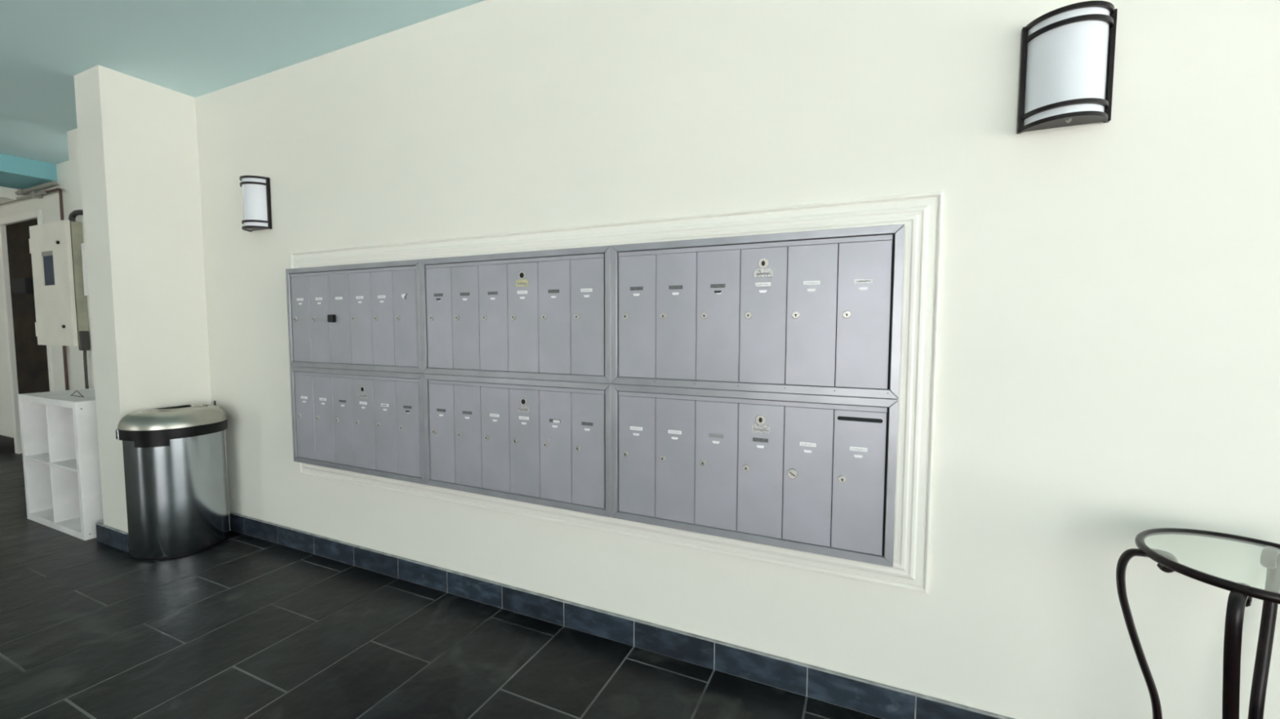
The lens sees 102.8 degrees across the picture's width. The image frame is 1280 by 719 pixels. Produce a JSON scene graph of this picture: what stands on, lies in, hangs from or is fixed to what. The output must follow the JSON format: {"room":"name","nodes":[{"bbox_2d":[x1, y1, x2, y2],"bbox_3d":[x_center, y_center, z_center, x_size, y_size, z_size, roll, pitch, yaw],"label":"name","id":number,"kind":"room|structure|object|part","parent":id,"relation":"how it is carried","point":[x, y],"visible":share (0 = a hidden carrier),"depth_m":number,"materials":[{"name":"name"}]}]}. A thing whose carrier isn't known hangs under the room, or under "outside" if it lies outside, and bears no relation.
{"room":"apartment mail room","nodes":[
{"label":"apartment mail room","id":0,"kind":"room"},
{"bbox_2d":[0,160,84,437],"bbox_3d":[-5.174,-0.289,4.490,3.270,2.604,0.155,2,4,25],"label":"wall","id":1,"kind":"structure","parent":0,"point":[49,205],"depth_m":4.29,"materials":[{"name":"beige paint"}]},
{"bbox_2d":[0,435,14,453],"bbox_3d":[-6.161,0.796,4.919,0.680,0.140,0.012,2,4,25],"label":"baseboard","id":2,"kind":"structure","parent":1,"relation":"attached to","point":[6,443],"depth_m":4.83,"materials":[{"name":"black"}]},
{"bbox_2d":[0,186,24,207],"bbox_3d":[-6.105,-1.462,4.154,1.290,0.224,1.095,2,4,25],"label":"trim","id":3,"kind":"structure","parent":1,"relation":"attached to","point":[6,194],"depth_m":4.33,"materials":[{"name":"beige paint"}]},
{"bbox_2d":[0,190,47,205],"bbox_3d":[-5.289,-1.369,4.358,1.090,0.048,0.057,2,4,25],"label":"conduit","id":4,"kind":"object","parent":1,"relation":"attached to","point":[33,193],"visible":0.94,"depth_m":4.22,"materials":[{"name":"grey metal"}]},
{"bbox_2d":[45,187,64,220],"bbox_3d":[-4.680,-1.197,4.088,0.250,0.330,0.017,2,4,25],"label":"riser pipe","id":5,"kind":"object","parent":4,"relation":"attached to","point":[60,195],"visible":0.94,"depth_m":4.04,"materials":[{"name":"grey"}]},
{"bbox_2d":[0,208,53,453],"bbox_3d":[-5.413,-0.190,4.540,0.920,2.160,0.130,2,4,25],"label":"door frame","id":6,"kind":"structure","parent":1,"relation":"in","point":[29,363],"depth_m":4.60,"materials":[{"name":"white paint"}]},
{"bbox_3d":[-5.402,-0.164,4.564,0.790,2.095,0.040,2,4,25],"label":"panel","id":7,"kind":"part","parent":6,"relation":"part of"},
{"bbox_2d":[0,153,57,189],"bbox_3d":[-6.487,-1.305,0.978,0.660,0.132,7.195,2,4,25],"label":"ceiling beam","id":8,"kind":"structure","parent":1,"relation":"attached to","point":[15,172],"depth_m":4.01,"materials":[{"name":"teal paint"}]},
{"bbox_2d":[15,181,57,195],"bbox_3d":[-5.216,-1.413,4.321,1.250,0.050,0.057,2,4,25],"label":"conduit","id":9,"kind":"object","parent":1,"relation":"attached to","point":[21,191],"visible":0.59,"depth_m":4.19,"materials":[{"name":"grey metal"}]},
{"bbox_2d":[28,219,89,351],"bbox_3d":[-3.929,-0.502,3.621,0.590,0.855,0.357,2,4,25],"label":"electrical panel","id":10,"kind":"object","parent":1,"relation":"attached to","point":[60,301],"visible":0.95,"depth_m":3.42,"materials":[{"name":"beige metal"}]},
{"bbox_2d":[68,209,83,222],"bbox_3d":[-3.709,-0.945,3.370,0.142,0.084,0.037,1,4,10],"label":"conduit elbow","id":11,"kind":"object","parent":10,"relation":"attached to","point":[72,217],"visible":0.79,"depth_m":3.36,"materials":[{"name":"grey metal"}]},
{"bbox_2d":[83,350,88,388],"bbox_3d":[-3.732,0.431,3.464,0.031,1.023,0.015,2,4,25],"label":"cable","id":12,"kind":"object","parent":10,"relation":"hanging from","point":[85,362],"visible":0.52,"depth_m":3.44,"materials":[{"name":"grey plastic"}]},
{"bbox_2d":[62,346,69,390],"bbox_3d":[-4.720,0.393,4.218,0.020,1.020,0.019,2,4,25],"label":"drain pipe","id":13,"kind":"object","parent":1,"relation":"attached to","point":[64,353],"visible":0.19,"depth_m":4.19,"materials":[{"name":"red"}]},
{"bbox_2d":[66,128,94,388],"bbox_3d":[-3.271,-0.213,3.364,1.130,2.604,0.225,2,4,25],"label":"wall pier","id":14,"kind":"object","parent":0,"point":[73,139],"visible":0.07,"depth_m":3.41,"materials":[{"name":"beige paint"}]},
{"bbox_2d":[80,243,88,296],"bbox_3d":[-3.662,-0.597,3.384,0.080,0.345,0.020,2,4,25],"label":"switch plate","id":15,"kind":"object","parent":14,"relation":"attached to","point":[82,245],"visible":0.44,"depth_m":3.38,"materials":[{"name":"white"}]},
{"bbox_2d":[74,65,211,533],"bbox_3d":[-2.702,-0.184,2.926,0.270,2.604,0.550,2,4,25],"label":"wall column","id":16,"kind":"structure","parent":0,"point":[138,148],"depth_m":2.72,"materials":[{"name":"beige paint"}]},
{"bbox_2d":[95,522,128,552],"bbox_3d":[-2.764,0.948,2.929,0.344,0.104,0.399,2,4,25],"label":"baseboard","id":17,"kind":"structure","parent":16,"relation":"attached to","point":[106,535],"depth_m":2.74,"materials":[{"name":"grey tile"}]},
{"bbox_2d":[0,0,484,164],"bbox_3d":[-1.822,-1.305,-1.102,13.950,0.150,7.600,2,4,25],"label":"ceiling","id":18,"kind":"structure","parent":0,"point":[194,48],"depth_m":2.32,"materials":[{"name":"teal paint"}]},
{"bbox_2d":[0,449,882,718],"bbox_3d":[-1.827,1.309,-0.935,13.950,0.121,7.600,2,4,25],"label":"floor","id":19,"kind":"structure","parent":0,"point":[243,626],"depth_m":1.88,"materials":[{"name":"grey tile"}]},
{"bbox_2d":[17,388,103,540],"bbox_3d":[-3.358,0.598,3.124,0.776,0.775,0.345,2,4,25],"label":"cube shelf","id":20,"kind":"object","parent":19,"relation":"on","point":[59,431],"visible":0.51,"depth_m":3.00,"materials":[{"name":"white laminate"}]},
{"bbox_3d":[-3.360,0.966,3.148,0.699,0.038,0.345,2,4,25],"label":"panel","id":21,"kind":"part","parent":20,"relation":"part of","materials":[{"name":"white laminate"}]},
{"bbox_3d":[-3.358,0.230,3.101,0.699,0.038,0.345,2,4,25],"label":"panel","id":22,"kind":"part","parent":20,"relation":"part of","materials":[{"name":"white laminate"}]},
{"bbox_2d":[70,390,84,397],"bbox_3d":[-3.311,0.199,3.003,0.171,0.036,0.003,2,4,25],"label":"wire hanger","id":23,"kind":"object","parent":20,"relation":"on","point":[76,390],"visible":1,"depth_m":3.00,"materials":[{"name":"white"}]},
{"bbox_3d":[-3.024,0.609,2.971,0.038,0.775,0.345,2,4,25],"label":"panel","id":24,"kind":"part","parent":20,"relation":"part of","materials":[{"name":"white laminate"}]},
{"bbox_2d":[115,400,230,560],"bbox_3d":[-2.434,0.631,2.736,0.284,0.762,0.442,2,4,25],"label":"trash can","id":25,"kind":"object","parent":19,"relation":"on","point":[175,458],"visible":1,"depth_m":2.61,"materials":[{"name":"metal"}]},
{"bbox_3d":[-2.433,0.304,2.715,0.284,0.082,0.442,2,4,25],"label":"lid","id":26,"kind":"part","parent":25,"relation":"part of","materials":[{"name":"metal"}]},
{"bbox_2d":[1115,528,1279,718],"bbox_3d":[1.231,0.766,1.054,0.373,0.721,0.351,0,4,5],"label":"side table","id":27,"kind":"object","parent":19,"relation":"on","point":[1246,567],"visible":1,"depth_m":1.08,"materials":[{"name":"brown metal"}]},
{"bbox_3d":[1.096,0.765,1.126,0.098,0.707,0.020,2,4,27],"label":"leg","id":28,"kind":"part","parent":27,"relation":"part of","materials":[{"name":"brown metal"}]},
{"bbox_3d":[1.242,0.414,1.030,0.325,0.006,0.325,2,4,25],"label":"glass","id":29,"kind":"part","parent":27,"relation":"part of","materials":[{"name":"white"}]},
{"bbox_3d":[1.106,0.775,0.963,0.098,0.707,0.020,-2,4,-33],"label":"leg","id":30,"kind":"part","parent":27,"relation":"part of","materials":[{"name":"brown metal"}]},
{"bbox_3d":[1.381,0.765,1.138,0.098,0.707,0.020,-2,4,-31],"label":"leg","id":31,"kind":"part","parent":27,"relation":"part of","materials":[{"name":"brown metal"}]},
{"bbox_2d":[195,0,1279,718],"bbox_3d":[1.723,-0.060,1.125,9.280,2.604,0.150,2,4,25],"label":"wall","id":32,"kind":"structure","parent":0,"point":[1108,374],"depth_m":1.45,"materials":[{"name":"beige paint"}]},
{"bbox_2d":[239,175,271,231],"bbox_3d":[-2.030,-0.812,2.670,0.188,0.270,0.082,2,4,25],"label":"wall sconce","id":33,"kind":"object","parent":32,"relation":"attached to","point":[255,190],"visible":1,"depth_m":2.64,"materials":[{"name":"white glass"}]},
{"bbox_2d":[241,177,267,226],"bbox_3d":[-2.030,-0.818,2.668,0.162,0.246,0.063,2,4,25],"label":"diffuser","id":34,"kind":"object","parent":33,"relation":"attached to","point":[254,190],"depth_m":2.64,"materials":[{"name":"white glass"}]},
{"bbox_3d":[-2.031,-0.688,2.675,0.166,0.005,0.064,2,4,25],"label":"plate","id":35,"kind":"part","parent":33,"relation":"part of","materials":[{"name":"brown metal"}]},
{"bbox_2d":[290,253,305,472],"bbox_3d":[-1.725,0.028,2.616,0.126,1.147,0.022,2,4,25],"label":"trim","id":36,"kind":"structure","parent":32,"relation":"attached to","point":[294,264],"depth_m":2.60,"materials":[{"name":"white paint"}]},
{"bbox_2d":[285,259,422,373],"bbox_3d":[-1.306,-0.194,2.360,0.895,0.476,0.121,2,4,25],"label":"mailbox","id":37,"kind":"object","parent":32,"relation":"attached to","point":[363,317],"visible":1,"depth_m":2.31,"materials":[{"name":"grey metal"}]},
{"bbox_3d":[-1.717,-0.204,2.509,0.023,0.473,0.014,2,4,25],"label":"frame rail","id":38,"kind":"part","parent":37,"relation":"part of","materials":[{"name":"grey metal"}]},
{"bbox_3d":[-1.640,-0.195,2.474,0.137,0.410,0.005,2,4,25],"label":"door","id":39,"kind":"part","parent":37,"relation":"part of","materials":[{"name":"grey metal"}]},
{"bbox_3d":[-1.513,-0.191,2.416,0.139,0.410,0.005,2,4,25],"label":"door","id":40,"kind":"part","parent":37,"relation":"part of","materials":[{"name":"grey metal"}]},
{"bbox_3d":[-1.385,-0.187,2.358,0.139,0.410,0.005,2,4,25],"label":"door","id":41,"kind":"part","parent":37,"relation":"part of","materials":[{"name":"grey metal"}]},
{"bbox_3d":[-1.320,-0.418,2.313,0.893,0.023,0.014,2,4,25],"label":"frame rail","id":42,"kind":"part","parent":37,"relation":"part of","materials":[{"name":"grey metal"}]},
{"bbox_3d":[-1.321,0.034,2.342,0.893,0.024,0.014,2,4,25],"label":"frame rail","id":43,"kind":"part","parent":37,"relation":"part of","materials":[{"name":"grey metal"}]},
{"bbox_3d":[-1.256,-0.183,2.299,0.139,0.410,0.005,2,4,25],"label":"door","id":44,"kind":"part","parent":37,"relation":"part of","materials":[{"name":"grey metal"}]},
{"bbox_3d":[-1.128,-0.179,2.241,0.138,0.410,0.005,2,4,25],"label":"door","id":45,"kind":"part","parent":37,"relation":"part of","materials":[{"name":"grey metal"}]},
{"bbox_3d":[-1.002,-0.175,2.183,0.136,0.410,0.005,2,4,25],"label":"door","id":46,"kind":"part","parent":37,"relation":"part of","materials":[{"name":"grey metal"}]},
{"bbox_3d":[-0.924,-0.179,2.147,0.023,0.473,0.014,2,4,25],"label":"frame rail","id":47,"kind":"part","parent":37,"relation":"part of","materials":[{"name":"grey metal"}]},
{"bbox_2d":[289,366,426,484],"bbox_3d":[-1.303,0.282,2.399,0.895,0.476,0.104,2,4,25],"label":"mailbox","id":48,"kind":"object","parent":32,"relation":"attached to","point":[366,422],"visible":1,"depth_m":2.34,"materials":[{"name":"grey metal"}]},
{"bbox_3d":[-1.718,0.272,2.539,0.023,0.473,0.014,2,4,25],"label":"frame rail","id":49,"kind":"part","parent":48,"relation":"part of","materials":[{"name":"grey metal"}]},
{"bbox_3d":[-1.641,0.282,2.505,0.137,0.410,0.005,2,4,25],"label":"door","id":50,"kind":"part","parent":48,"relation":"part of","materials":[{"name":"grey metal"}]},
{"bbox_3d":[-1.514,0.285,2.447,0.139,0.410,0.005,2,4,25],"label":"door","id":51,"kind":"part","parent":48,"relation":"part of","materials":[{"name":"grey metal"}]},
{"bbox_3d":[-1.385,0.289,2.388,0.139,0.410,0.005,2,4,25],"label":"door","id":52,"kind":"part","parent":48,"relation":"part of","materials":[{"name":"grey metal"}]},
{"bbox_3d":[-1.321,0.058,2.344,0.893,0.023,0.014,2,4,25],"label":"frame rail","id":53,"kind":"part","parent":48,"relation":"part of","materials":[{"name":"grey metal"}]},
{"bbox_3d":[-1.322,0.510,2.373,0.893,0.024,0.014,2,4,25],"label":"frame rail","id":54,"kind":"part","parent":48,"relation":"part of","materials":[{"name":"grey metal"}]},
{"bbox_3d":[-1.258,0.163,2.319,0.056,0.026,0.002,2,4,25],"label":"lock plate","id":55,"kind":"part","parent":48,"relation":"part of","materials":[{"name":"silver metal"}]},
{"bbox_3d":[-1.257,0.293,2.330,0.139,0.410,0.005,2,4,25],"label":"door","id":56,"kind":"part","parent":48,"relation":"part of","materials":[{"name":"grey metal"}]},
{"bbox_3d":[-1.129,0.297,2.271,0.138,0.410,0.005,2,4,25],"label":"door","id":57,"kind":"part","parent":48,"relation":"part of","materials":[{"name":"grey metal"}]},
{"bbox_3d":[-1.002,0.301,2.213,0.136,0.410,0.005,2,4,25],"label":"door","id":58,"kind":"part","parent":48,"relation":"part of","materials":[{"name":"grey metal"}]},
{"bbox_3d":[-0.925,0.297,2.177,0.023,0.473,0.014,2,4,25],"label":"frame rail","id":59,"kind":"part","parent":48,"relation":"part of","materials":[{"name":"grey metal"}]},
{"bbox_2d":[419,245,611,383],"bbox_3d":[-0.487,-0.169,1.996,0.895,0.476,0.104,2,4,25],"label":"mailbox","id":60,"kind":"object","parent":32,"relation":"attached to","point":[544,315],"visible":1,"depth_m":1.93,"materials":[{"name":"grey metal"}]},
{"bbox_3d":[-0.902,-0.179,2.137,0.023,0.473,0.014,2,4,25],"label":"frame rail","id":61,"kind":"part","parent":60,"relation":"part of","materials":[{"name":"grey metal"}]},
{"bbox_3d":[-0.825,-0.169,2.102,0.137,0.410,0.005,2,4,25],"label":"door","id":62,"kind":"part","parent":60,"relation":"part of","materials":[{"name":"grey metal"}]},
{"bbox_3d":[-0.698,-0.165,2.044,0.139,0.410,0.005,2,4,25],"label":"door","id":63,"kind":"part","parent":60,"relation":"part of","materials":[{"name":"grey metal"}]},
{"bbox_3d":[-0.570,-0.161,1.986,0.139,0.410,0.005,2,4,25],"label":"door","id":64,"kind":"part","parent":60,"relation":"part of","materials":[{"name":"grey metal"}]},
{"bbox_3d":[-0.505,-0.393,1.941,0.893,0.023,0.014,2,4,25],"label":"frame rail","id":65,"kind":"part","parent":60,"relation":"part of","materials":[{"name":"grey metal"}]},
{"bbox_3d":[-0.506,0.059,1.970,0.893,0.024,0.014,2,4,25],"label":"frame rail","id":66,"kind":"part","parent":60,"relation":"part of","materials":[{"name":"grey metal"}]},
{"bbox_3d":[-0.442,-0.288,1.917,0.056,0.026,0.002,2,4,25],"label":"lock plate","id":67,"kind":"part","parent":60,"relation":"part of","materials":[{"name":"yellow paper"}]},
{"bbox_3d":[-0.441,-0.157,1.927,0.139,0.410,0.005,2,4,25],"label":"door","id":68,"kind":"part","parent":60,"relation":"part of","materials":[{"name":"grey metal"}]},
{"bbox_3d":[-0.313,-0.153,1.869,0.138,0.410,0.005,2,4,25],"label":"door","id":69,"kind":"part","parent":60,"relation":"part of","materials":[{"name":"grey metal"}]},
{"bbox_3d":[-0.187,-0.149,1.811,0.136,0.410,0.005,2,4,25],"label":"door","id":70,"kind":"part","parent":60,"relation":"part of","materials":[{"name":"grey metal"}]},
{"bbox_3d":[-0.109,-0.154,1.775,0.023,0.473,0.014,2,4,25],"label":"frame rail","id":71,"kind":"part","parent":60,"relation":"part of","materials":[{"name":"grey metal"}]},
{"bbox_2d":[422,373,611,517],"bbox_3d":[-0.488,0.307,2.027,0.895,0.476,0.104,2,4,25],"label":"mailbox","id":72,"kind":"object","parent":32,"relation":"attached to","point":[536,442],"visible":1,"depth_m":1.96,"materials":[{"name":"grey metal"}]},
{"bbox_3d":[-0.903,0.297,2.167,0.023,0.473,0.014,2,4,25],"label":"frame rail","id":73,"kind":"part","parent":72,"relation":"part of","materials":[{"name":"grey metal"}]},
{"bbox_3d":[-0.826,0.307,2.133,0.137,0.410,0.005,2,4,25],"label":"door","id":74,"kind":"part","parent":72,"relation":"part of","materials":[{"name":"grey metal"}]},
{"bbox_3d":[-0.699,0.311,2.075,0.139,0.410,0.005,2,4,25],"label":"door","id":75,"kind":"part","parent":72,"relation":"part of","materials":[{"name":"grey metal"}]},
{"bbox_3d":[-0.571,0.315,2.016,0.139,0.410,0.005,2,4,25],"label":"door","id":76,"kind":"part","parent":72,"relation":"part of","materials":[{"name":"grey metal"}]},
{"bbox_3d":[-0.506,0.084,1.972,0.893,0.023,0.014,2,4,25],"label":"frame rail","id":77,"kind":"part","parent":72,"relation":"part of","materials":[{"name":"grey metal"}]},
{"bbox_3d":[-0.507,0.535,2.001,0.893,0.024,0.014,2,4,25],"label":"frame rail","id":78,"kind":"part","parent":72,"relation":"part of","materials":[{"name":"grey metal"}]},
{"bbox_3d":[-0.443,0.189,1.947,0.056,0.026,0.002,2,4,25],"label":"lock plate","id":79,"kind":"part","parent":72,"relation":"part of","materials":[{"name":"silver metal"}]},
{"bbox_3d":[-0.442,0.319,1.958,0.139,0.410,0.005,2,4,25],"label":"door","id":80,"kind":"part","parent":72,"relation":"part of","materials":[{"name":"grey metal"}]},
{"bbox_3d":[-0.314,0.323,1.899,0.138,0.410,0.005,2,4,25],"label":"door","id":81,"kind":"part","parent":72,"relation":"part of","materials":[{"name":"grey metal"}]},
{"bbox_3d":[-0.188,0.327,1.841,0.136,0.410,0.005,2,4,25],"label":"door","id":82,"kind":"part","parent":72,"relation":"part of","materials":[{"name":"grey metal"}]},
{"bbox_3d":[-0.110,0.322,1.805,0.023,0.473,0.014,2,4,25],"label":"frame rail","id":83,"kind":"part","parent":72,"relation":"part of","materials":[{"name":"grey metal"}]},
{"bbox_2d":[299,463,927,593],"bbox_3d":[-0.473,0.576,2.077,2.882,0.126,0.022,2,4,25],"label":"trim","id":84,"kind":"structure","parent":32,"relation":"attached to","point":[896,576],"depth_m":1.84,"materials":[{"name":"white paint"}]},
{"bbox_2d":[290,191,942,267],"bbox_3d":[-0.471,-0.442,2.012,2.882,0.126,0.022,2,4,25],"label":"trim","id":85,"kind":"structure","parent":32,"relation":"attached to","point":[901,209],"depth_m":1.76,"materials":[{"name":"white paint"}]},
{"bbox_2d":[229,511,1014,718],"bbox_3d":[1.610,1.069,1.159,9.110,0.104,0.012,2,4,25],"label":"baseboard","id":86,"kind":"structure","parent":32,"relation":"attached to","point":[883,701],"depth_m":1.88,"materials":[{"name":"tile"}]},
{"bbox_2d":[611,383,898,567],"bbox_3d":[0.327,0.333,1.653,0.895,0.476,0.107,2,4,25],"label":"mailbox","id":87,"kind":"object","parent":32,"relation":"attached to","point":[812,473],"visible":1,"depth_m":1.58,"materials":[{"name":"grey metal"}]},
{"bbox_3d":[-0.088,0.323,1.795,0.023,0.473,0.014,2,4,25],"label":"frame rail","id":88,"kind":"part","parent":87,"relation":"part of","materials":[{"name":"grey metal"}]},
{"bbox_3d":[-0.011,0.332,1.761,0.137,0.410,0.005,2,4,25],"label":"door","id":89,"kind":"part","parent":87,"relation":"part of","materials":[{"name":"grey metal"}]},
{"bbox_3d":[0.116,0.336,1.703,0.139,0.410,0.005,2,4,25],"label":"door","id":90,"kind":"part","parent":87,"relation":"part of","materials":[{"name":"grey metal"}]},
{"bbox_3d":[0.244,0.340,1.644,0.139,0.410,0.005,2,4,25],"label":"door","id":91,"kind":"part","parent":87,"relation":"part of","materials":[{"name":"grey metal"}]},
{"bbox_3d":[0.308,0.561,1.629,0.893,0.024,0.014,2,4,25],"label":"frame rail","id":92,"kind":"part","parent":87,"relation":"part of","materials":[{"name":"grey metal"}]},
{"bbox_3d":[0.309,0.109,1.600,0.893,0.023,0.014,2,4,25],"label":"frame rail","id":93,"kind":"part","parent":87,"relation":"part of","materials":[{"name":"grey metal"}]},
{"bbox_3d":[0.372,0.214,1.575,0.056,0.026,0.002,2,4,25],"label":"lock plate","id":94,"kind":"part","parent":87,"relation":"part of","materials":[{"name":"silver metal"}]},
{"bbox_3d":[0.373,0.344,1.586,0.139,0.410,0.005,2,4,25],"label":"door","id":95,"kind":"part","parent":87,"relation":"part of","materials":[{"name":"grey metal"}]},
{"bbox_3d":[0.501,0.348,1.527,0.138,0.410,0.005,2,4,25],"label":"door","id":96,"kind":"part","parent":87,"relation":"part of","materials":[{"name":"grey metal"}]},
{"bbox_3d":[0.627,0.352,1.469,0.136,0.410,0.005,2,4,25],"label":"door","id":97,"kind":"part","parent":87,"relation":"part of","materials":[{"name":"grey metal"}]},
{"bbox_3d":[0.705,0.347,1.433,0.023,0.473,0.014,2,4,25],"label":"frame rail","id":98,"kind":"part","parent":87,"relation":"part of","materials":[{"name":"grey metal"}]},
{"bbox_2d":[610,224,904,399],"bbox_3d":[0.328,-0.144,1.624,0.895,0.476,0.104,2,4,25],"label":"mailbox","id":99,"kind":"object","parent":32,"relation":"attached to","point":[816,312],"visible":1,"depth_m":1.55,"materials":[{"name":"grey metal"}]},
{"bbox_3d":[-0.087,-0.153,1.765,0.023,0.473,0.014,2,4,25],"label":"frame rail","id":100,"kind":"part","parent":99,"relation":"part of","materials":[{"name":"grey metal"}]},
{"bbox_3d":[-0.010,-0.144,1.730,0.137,0.410,0.005,2,4,25],"label":"door","id":101,"kind":"part","parent":99,"relation":"part of","materials":[{"name":"grey metal"}]},
{"bbox_3d":[0.117,-0.140,1.672,0.139,0.410,0.005,2,4,25],"label":"door","id":102,"kind":"part","parent":99,"relation":"part of","materials":[{"name":"grey metal"}]},
{"bbox_3d":[0.245,-0.136,1.614,0.139,0.410,0.005,2,4,25],"label":"door","id":103,"kind":"part","parent":99,"relation":"part of","materials":[{"name":"grey metal"}]},
{"bbox_3d":[0.309,0.084,1.598,0.893,0.024,0.014,2,4,25],"label":"frame rail","id":104,"kind":"part","parent":99,"relation":"part of","materials":[{"name":"grey metal"}]},
{"bbox_3d":[0.310,-0.367,1.569,0.893,0.023,0.014,2,4,25],"label":"frame rail","id":105,"kind":"part","parent":99,"relation":"part of","materials":[{"name":"grey metal"}]},
{"bbox_3d":[0.374,-0.132,1.555,0.139,0.410,0.005,2,4,25],"label":"door","id":106,"kind":"part","parent":99,"relation":"part of","materials":[{"name":"grey metal"}]},
{"bbox_3d":[0.373,-0.262,1.545,0.056,0.026,0.002,2,4,25],"label":"lock plate","id":107,"kind":"part","parent":99,"relation":"part of","materials":[{"name":"silver metal"}]},
{"bbox_3d":[0.501,-0.128,1.497,0.138,0.410,0.005,2,4,25],"label":"door","id":108,"kind":"part","parent":99,"relation":"part of","materials":[{"name":"grey metal"}]},
{"bbox_3d":[0.628,-0.124,1.439,0.136,0.410,0.005,2,4,25],"label":"door","id":109,"kind":"part","parent":99,"relation":"part of","materials":[{"name":"grey metal"}]},
{"bbox_3d":[0.706,-0.129,1.403,0.023,0.473,0.014,2,4,25],"label":"frame rail","id":110,"kind":"part","parent":99,"relation":"part of","materials":[{"name":"grey metal"}]},
{"bbox_2d":[893,191,943,593],"bbox_3d":[0.780,0.106,1.473,0.126,1.147,0.022,2,4,25],"label":"trim","id":111,"kind":"structure","parent":32,"relation":"attached to","point":[922,246],"depth_m":1.46,"materials":[{"name":"white paint"}]},
{"bbox_2d":[1016,0,1117,133],"bbox_3d":[1.060,-0.717,1.260,0.188,0.270,0.082,2,4,25],"label":"wall sconce","id":112,"kind":"object","parent":32,"relation":"attached to","point":[1068,52],"visible":1,"depth_m":1.24,"materials":[{"name":"white glass"}]},
{"bbox_3d":[1.058,-0.593,1.266,0.166,0.005,0.064,2,4,25],"label":"plate","id":113,"kind":"part","parent":112,"relation":"part of","materials":[{"name":"brown metal"}]}
]}

